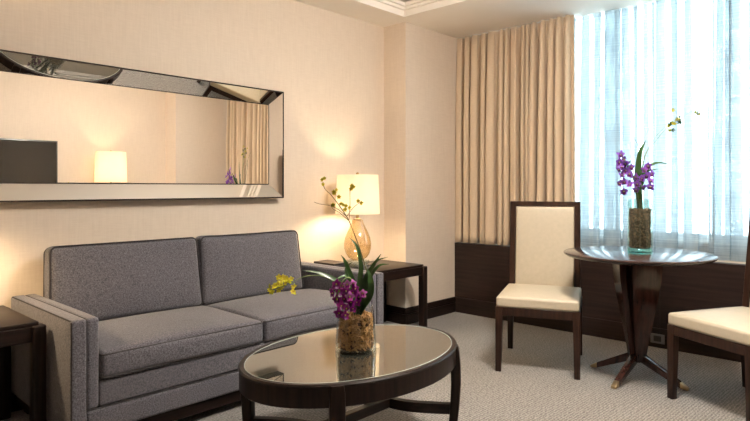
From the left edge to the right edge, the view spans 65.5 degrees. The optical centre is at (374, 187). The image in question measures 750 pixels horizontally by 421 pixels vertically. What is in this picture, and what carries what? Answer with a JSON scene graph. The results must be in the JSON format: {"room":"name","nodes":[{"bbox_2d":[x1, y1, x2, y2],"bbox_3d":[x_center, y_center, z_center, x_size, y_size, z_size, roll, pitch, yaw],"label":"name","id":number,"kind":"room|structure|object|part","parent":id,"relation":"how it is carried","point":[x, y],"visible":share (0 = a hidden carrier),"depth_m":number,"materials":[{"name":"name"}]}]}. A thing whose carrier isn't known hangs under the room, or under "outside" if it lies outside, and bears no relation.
{"room":"hotel room","nodes":[
{"label":"hotel room","id":0,"kind":"room"},
{"bbox_2d":[0,0,383,307],"bbox_3d":[-1.716,-0.300,3.242,0.100,2.900,5.177,0,0,43],"label":"wall","id":1,"kind":"structure","parent":0,"point":[328,66],"depth_m":3.99,"materials":[{"name":"beige paint"}]},
{"bbox_2d":[0,49,283,201],"bbox_3d":[-1.425,-0.309,3.422,0.076,0.763,2.176,0,0,43],"label":"wall mirror","id":2,"kind":"object","parent":1,"relation":"attached to","point":[71,130],"visible":1,"depth_m":3.41,"materials":[{"name":"silver mirror"}]},
{"bbox_2d":[11,297,455,411],"bbox_3d":[-1.312,1.080,3.406,0.263,0.140,5.770,0,0,43],"label":"baseboard","id":3,"kind":"structure","parent":1,"relation":"attached to","point":[395,314],"depth_m":5.00,"materials":[{"name":"brown wood"}]},
{"bbox_2d":[1,312,745,420],"bbox_3d":[0.180,1.180,2.266,4.200,0.060,6.350,0,0,43],"label":"floor","id":4,"kind":"structure","parent":0,"point":[535,381],"depth_m":3.36,"materials":[{"name":"carpet"}]},
{"bbox_2d":[0,305,45,420],"bbox_3d":[-1.872,0.868,2.513,0.570,0.565,0.660,0,0,43],"label":"end table","id":5,"kind":"object","parent":4,"relation":"on","point":[16,328],"visible":1,"depth_m":2.54,"materials":[{"name":"brown wood"}]},
{"bbox_3d":[-1.853,0.875,2.909,0.056,0.551,0.056,0,0,43],"label":"leg","id":6,"kind":"part","parent":5,"relation":"part of","materials":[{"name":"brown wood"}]},
{"bbox_3d":[-1.478,0.875,2.557,0.056,0.551,0.056,0,0,43],"label":"leg","id":7,"kind":"part","parent":5,"relation":"part of","materials":[{"name":"brown wood"}]},
{"bbox_2d":[11,230,383,420],"bbox_3d":[-0.894,0.722,3.390,0.855,0.855,1.925,0,0,43],"label":"sofa","id":8,"kind":"object","parent":4,"relation":"on","point":[155,329],"visible":0.88,"depth_m":3.01,"materials":[{"name":"grey fabric"}]},
{"bbox_3d":[-1.521,0.800,2.740,0.832,0.498,0.118,0,0,43],"label":"arm","id":9,"kind":"part","parent":8,"relation":"part of"},
{"bbox_2d":[45,238,201,320],"bbox_3d":[-1.385,0.514,3.272,0.186,0.433,0.857,0,0,43],"label":"cushion","id":10,"kind":"object","parent":8,"relation":"on","point":[109,280],"depth_m":3.19,"materials":[{"name":"grey fabric"}]},
{"bbox_3d":[-0.635,0.996,3.148,0.104,0.102,1.797,0,0,43],"label":"rail","id":11,"kind":"part","parent":8,"relation":"part of","materials":[{"name":"grey fabric"}]},
{"bbox_2d":[99,305,261,376],"bbox_3d":[-1.101,0.768,3.011,0.639,0.190,0.851,0,0,43],"label":"seat cushion","id":12,"kind":"object","parent":8,"relation":"on","point":[143,340],"depth_m":2.85,"materials":[{"name":"grey fabric"}]},
{"bbox_3d":[-0.638,0.885,3.150,0.104,0.118,1.697,0,0,43],"label":"rail","id":13,"kind":"part","parent":8,"relation":"part of","materials":[{"name":"grey fabric"}]},
{"bbox_2d":[196,230,301,304],"bbox_3d":[-0.827,0.513,3.868,0.189,0.436,0.791,0,0,43],"label":"cushion","id":14,"kind":"object","parent":8,"relation":"on","point":[238,265],"depth_m":3.75,"materials":[{"name":"grey fabric"}]},
{"bbox_2d":[208,288,370,339],"bbox_3d":[-0.525,0.765,3.627,0.638,0.188,0.838,0,0,43],"label":"seat cushion","id":15,"kind":"object","parent":8,"relation":"on","point":[283,314],"depth_m":3.42,"materials":[{"name":"grey fabric"}]},
{"bbox_3d":[-0.284,0.800,4.057,0.832,0.498,0.118,0,0,43],"label":"arm","id":16,"kind":"part","parent":8,"relation":"part of"},
{"bbox_2d":[238,324,460,420],"bbox_3d":[-0.087,0.924,2.537,0.760,0.451,1.080,0,0,43],"label":"coffee table","id":17,"kind":"object","parent":4,"relation":"on","point":[305,370],"visible":0.94,"depth_m":2.37,"materials":[{"name":"brown wood"}]},
{"bbox_3d":[-0.527,0.928,2.458,0.064,0.444,0.058,0,0,10],"label":"leg","id":18,"kind":"part","parent":17,"relation":"part of","materials":[{"name":"brown wood"}]},
{"bbox_3d":[-0.138,0.928,2.092,0.058,0.444,0.064,0,0,-14],"label":"leg","id":19,"kind":"part","parent":17,"relation":"part of","materials":[{"name":"brown wood"}]},
{"bbox_3d":[-0.087,0.706,2.537,0.709,0.009,1.029,0,0,43],"label":"glass","id":20,"kind":"part","parent":17,"relation":"part of","materials":[{"name":"clear glass"}]},
{"bbox_2d":[335,305,375,351],"bbox_3d":[-0.083,0.605,2.526,0.178,0.192,0.178,0,0,43],"label":"glass vase","id":21,"kind":"object","parent":17,"relation":"on","point":[372,305],"visible":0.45,"depth_m":2.52,"materials":[{"name":"clear glass"}]},
{"bbox_2d":[338,310,373,351],"bbox_3d":[-0.082,0.612,2.527,0.157,0.155,0.157,0,0,43],"label":"filling","id":22,"kind":"object","parent":21,"relation":"in","point":[355,334],"visible":0.94,"depth_m":2.46,"materials":[{"name":"brown"}]},
{"bbox_2d":[267,176,366,294],"bbox_3d":[-0.237,0.258,2.472,0.437,0.618,0.102,0,0,-20],"label":"orchid","id":23,"kind":"object","parent":22,"relation":"in","point":[283,278],"visible":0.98,"depth_m":2.44,"materials":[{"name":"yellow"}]},
{"bbox_3d":[-0.239,0.465,2.436,0.389,0.204,0.075,0,0,-27],"label":"flower stem","id":24,"kind":"part","parent":23,"relation":"part of","materials":[{"name":"plant"}]},
{"bbox_3d":[-0.124,0.270,2.515,0.145,0.593,0.147,0,0,43],"label":"flower stem","id":25,"kind":"part","parent":23,"relation":"part of","materials":[{"name":"green plant"}]},
{"bbox_2d":[303,237,386,319],"bbox_3d":[-0.105,0.393,2.498,0.238,0.361,0.327,0,0,43],"label":"orchid","id":26,"kind":"object","parent":22,"relation":"in","point":[358,298],"visible":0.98,"depth_m":2.45,"materials":[{"name":"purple plant"}]},
{"bbox_3d":[0.354,0.928,2.616,0.064,0.444,0.058,0,0,10],"label":"leg","id":27,"kind":"part","parent":17,"relation":"part of","materials":[{"name":"brown wood"}]},
{"bbox_2d":[349,260,426,326],"bbox_3d":[-0.046,0.882,4.568,0.502,0.535,0.847,0,0,43],"label":"end table","id":28,"kind":"object","parent":4,"relation":"on","point":[394,270],"visible":0.34,"depth_m":4.67,"materials":[{"name":"brown wood"}]},
{"bbox_2d":[314,260,347,266],"bbox_3d":[-0.332,0.584,4.379,0.226,0.062,0.146,0,0,43],"label":"box","id":29,"kind":"object","parent":28,"relation":"on","point":[325,262],"visible":0.52,"depth_m":4.33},
{"bbox_2d":[335,172,379,269],"bbox_3d":[-0.133,0.247,4.460,0.340,0.736,0.340,0,0,43],"label":"table lamp","id":30,"kind":"object","parent":28,"relation":"on","point":[366,189],"visible":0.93,"depth_m":4.32,"materials":[{"name":"beige fabric"}]},
{"bbox_3d":[-0.133,0.048,4.460,0.340,0.298,0.340,0,0,43],"label":"lamp shade","id":31,"kind":"part","parent":30,"relation":"part of","materials":[{"name":"white fabric"}]},
{"bbox_3d":[0.062,0.889,5.009,0.056,0.521,0.056,0,0,43],"label":"leg","id":32,"kind":"part","parent":28,"relation":"part of","materials":[{"name":"brown wood"}]},
{"bbox_3d":[0.387,0.889,4.704,0.056,0.521,0.056,0,0,43],"label":"leg","id":33,"kind":"part","parent":28,"relation":"part of","materials":[{"name":"brown wood"}]},
{"bbox_2d":[495,201,581,379],"bbox_3d":[1.104,0.623,3.872,0.504,1.054,0.643,0,0,21],"label":"dining chair","id":34,"kind":"object","parent":4,"relation":"on","point":[544,282],"visible":0.98,"depth_m":4.05,"materials":[{"name":"beige fabric"}]},
{"bbox_3d":[0.783,0.948,3.674,0.044,0.405,0.044,0,0,21],"label":"leg","id":35,"kind":"part","parent":34,"relation":"part of","materials":[{"name":"brown wood"}]},
{"bbox_3d":[0.972,0.948,4.174,0.044,0.405,0.064,0,0,21],"label":"leg","id":36,"kind":"part","parent":34,"relation":"part of","materials":[{"name":"brown wood"}]},
{"bbox_3d":[1.088,0.713,3.831,0.494,0.094,0.556,0,0,21],"label":"seat","id":37,"kind":"part","parent":34,"relation":"part of","materials":[{"name":"beige fabric"}]},
{"bbox_3d":[1.091,0.772,3.838,0.496,0.052,0.560,0,0,21],"label":"seat rail","id":38,"kind":"part","parent":34,"relation":"part of","materials":[{"name":"brown wood"}]},
{"bbox_3d":[1.198,0.413,4.121,0.398,0.562,0.105,0,0,21],"label":"backrest","id":39,"kind":"part","parent":34,"relation":"part of","materials":[{"name":"beige fabric"}]},
{"bbox_3d":[1.198,0.421,4.120,0.480,0.652,0.113,0,0,21],"label":"frame","id":40,"kind":"part","parent":34,"relation":"part of","materials":[{"name":"beige fabric"}]},
{"bbox_3d":[1.214,0.948,3.512,0.044,0.405,0.044,0,0,21],"label":"leg","id":41,"kind":"part","parent":34,"relation":"part of","materials":[{"name":"brown wood"}]},
{"bbox_3d":[1.403,0.948,4.011,0.044,0.405,0.064,0,0,21],"label":"leg","id":42,"kind":"part","parent":34,"relation":"part of","materials":[{"name":"brown wood"}]},
{"bbox_2d":[563,246,717,390],"bbox_3d":[1.587,0.771,3.531,0.850,0.757,0.850,0,0,43],"label":"pedestal table","id":43,"kind":"object","parent":4,"relation":"on","point":[637,277],"visible":1,"depth_m":3.45,"materials":[{"name":"red wood"}]},
{"bbox_3d":[1.490,0.732,3.533,0.137,0.617,0.135,0,0,43],"label":"blade","id":44,"kind":"part","parent":43,"relation":"part of","materials":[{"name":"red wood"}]},
{"bbox_3d":[1.592,0.732,3.603,0.140,0.617,0.110,0,0,4],"label":"blade","id":45,"kind":"part","parent":43,"relation":"part of","materials":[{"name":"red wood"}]},
{"bbox_3d":[1.582,0.732,3.458,0.140,0.617,0.110,0,0,4],"label":"blade","id":46,"kind":"part","parent":43,"relation":"part of","materials":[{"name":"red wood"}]},
{"bbox_3d":[1.660,0.732,3.525,0.110,0.617,0.140,0,0,4],"label":"blade","id":47,"kind":"part","parent":43,"relation":"part of","materials":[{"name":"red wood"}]},
{"bbox_2d":[667,218,749,420],"bbox_3d":[1.985,0.623,3.062,0.643,1.054,0.504,0,0,-19],"label":"dining chair","id":48,"kind":"object","parent":4,"relation":"on","point":[727,328],"visible":1,"depth_m":3.05,"materials":[{"name":"beige fabric"}]},
{"bbox_3d":[1.630,0.948,3.185,0.044,0.405,0.044,0,0,-19],"label":"leg","id":49,"kind":"part","parent":48,"relation":"part of","materials":[{"name":"brown wood"}]},
{"bbox_3d":[1.944,0.713,3.049,0.556,0.094,0.494,0,0,-19],"label":"seat","id":50,"kind":"part","parent":48,"relation":"part of","materials":[{"name":"beige fabric"}]},
{"bbox_3d":[1.952,0.772,3.051,0.560,0.052,0.496,0,0,-19],"label":"seat rail","id":51,"kind":"part","parent":48,"relation":"part of","materials":[{"name":"brown wood"}]},
{"bbox_3d":[2.135,0.948,3.356,0.064,0.405,0.044,0,0,-19],"label":"leg","id":52,"kind":"part","parent":48,"relation":"part of","materials":[{"name":"brown wood"}]},
{"bbox_3d":[2.236,0.421,3.147,0.113,0.652,0.480,0,0,-19],"label":"frame","id":53,"kind":"part","parent":48,"relation":"part of","materials":[{"name":"brown wood"}]},
{"bbox_3d":[1.777,0.948,2.749,0.044,0.405,0.044,0,0,-19],"label":"leg","id":54,"kind":"part","parent":48,"relation":"part of","materials":[{"name":"brown wood"}]},
{"bbox_2d":[384,22,456,307],"bbox_3d":[0.540,-0.300,5.465,0.345,2.900,1.193,0,0,43],"label":"wall","id":55,"kind":"structure","parent":0,"point":[420,62],"depth_m":5.06,"materials":[{"name":"beige paint"}]},
{"bbox_2d":[294,0,656,37],"bbox_3d":[0.180,-1.530,2.266,4.200,0.260,6.350,0,0,43],"label":"ceiling","id":56,"kind":"structure","parent":0,"point":[453,18],"depth_m":4.65,"materials":[{"name":"paint"}]},
{"bbox_2d":[374,0,441,10],"bbox_3d":[-0.137,-1.511,2.111,3.090,0.122,4.390,0,0,43],"label":"trim","id":57,"kind":"structure","parent":56,"relation":"attached to","point":[404,5],"depth_m":4.64,"materials":[{"name":"paint"}]},
{"bbox_2d":[455,15,574,245],"bbox_3d":[1.190,-0.448,5.080,1.127,1.900,0.145,0,0,43],"label":"drape","id":58,"kind":"object","parent":56,"relation":"hanging from","point":[515,117],"visible":0.85,"depth_m":5.07,"materials":[{"name":"beige fabric"}]},
{"bbox_2d":[574,0,749,261],"bbox_3d":[2.122,-0.448,4.365,3.402,1.900,0.115,0,0,43],"label":"sheer curtain","id":59,"kind":"object","parent":56,"relation":"hanging from","point":[636,64],"visible":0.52,"depth_m":4.29,"materials":[{"name":"fabric"}]},
{"bbox_2d":[455,244,744,328],"bbox_3d":[2.018,0.836,4.249,3.475,0.628,0.032,0,0,43],"label":"wall","id":60,"kind":"structure","parent":0,"point":[481,272],"depth_m":4.45,"materials":[{"name":"brown wood"}]},
{"bbox_2d":[456,297,740,361],"bbox_3d":[2.005,1.080,4.234,3.441,0.140,0.012,0,0,43],"label":"baseboard","id":61,"kind":"structure","parent":60,"relation":"attached to","point":[601,328],"depth_m":4.51,"materials":[{"name":"brown wood"}]},
{"bbox_2d":[455,242,745,266],"bbox_3d":[2.031,0.515,4.263,3.475,0.014,0.074,0,0,43],"label":"trim","id":62,"kind":"structure","parent":60,"relation":"on","point":[460,243],"depth_m":5.06,"materials":[{"name":"brown wood"}]},
{"bbox_2d":[650,333,664,343],"bbox_3d":[2.032,1.084,4.195,0.096,0.068,0.008,0,0,43],"label":"power outlet","id":63,"kind":"object","parent":60,"relation":"attached to","point":[654,338],"visible":0.91,"depth_m":4.19,"materials":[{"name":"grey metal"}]},
{"bbox_2d":[654,335,660,341],"bbox_3d":[2.030,1.084,4.193,0.052,0.040,0.002,0,0,43],"label":"socket","id":64,"kind":"object","parent":63,"relation":"attached to","point":[657,338],"depth_m":4.19,"materials":[{"name":"brown"}]},
{"bbox_3d":[1.623,0.230,3.572,0.144,0.325,0.144,0,0,43],"label":"vase","id":65,"kind":"object","parent":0,"visible":0},
{"bbox_2d":[628,207,651,248],"bbox_3d":[1.623,0.243,3.572,0.129,0.245,0.129,0,0,43],"label":"filling","id":66,"kind":"object","parent":65,"relation":"in","point":[640,237],"visible":0.99,"depth_m":3.52,"materials":[{"name":"brown"}]},
{"bbox_2d":[616,140,670,208],"bbox_3d":[1.595,-0.083,3.505,0.353,0.457,0.186,0,0,-35],"label":"orchid","id":67,"kind":"object","parent":66,"relation":"in","point":[641,174],"visible":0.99,"depth_m":3.48,"materials":[{"name":"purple plant"}]},
{"bbox_2d":[642,108,699,167],"bbox_3d":[1.806,-0.174,3.587,0.361,0.635,0.106,0,0,-1],"label":"greens","id":68,"kind":"object","parent":66,"relation":"in","point":[678,119],"visible":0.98,"depth_m":3.58,"materials":[{"name":"green plant"}]}
]}

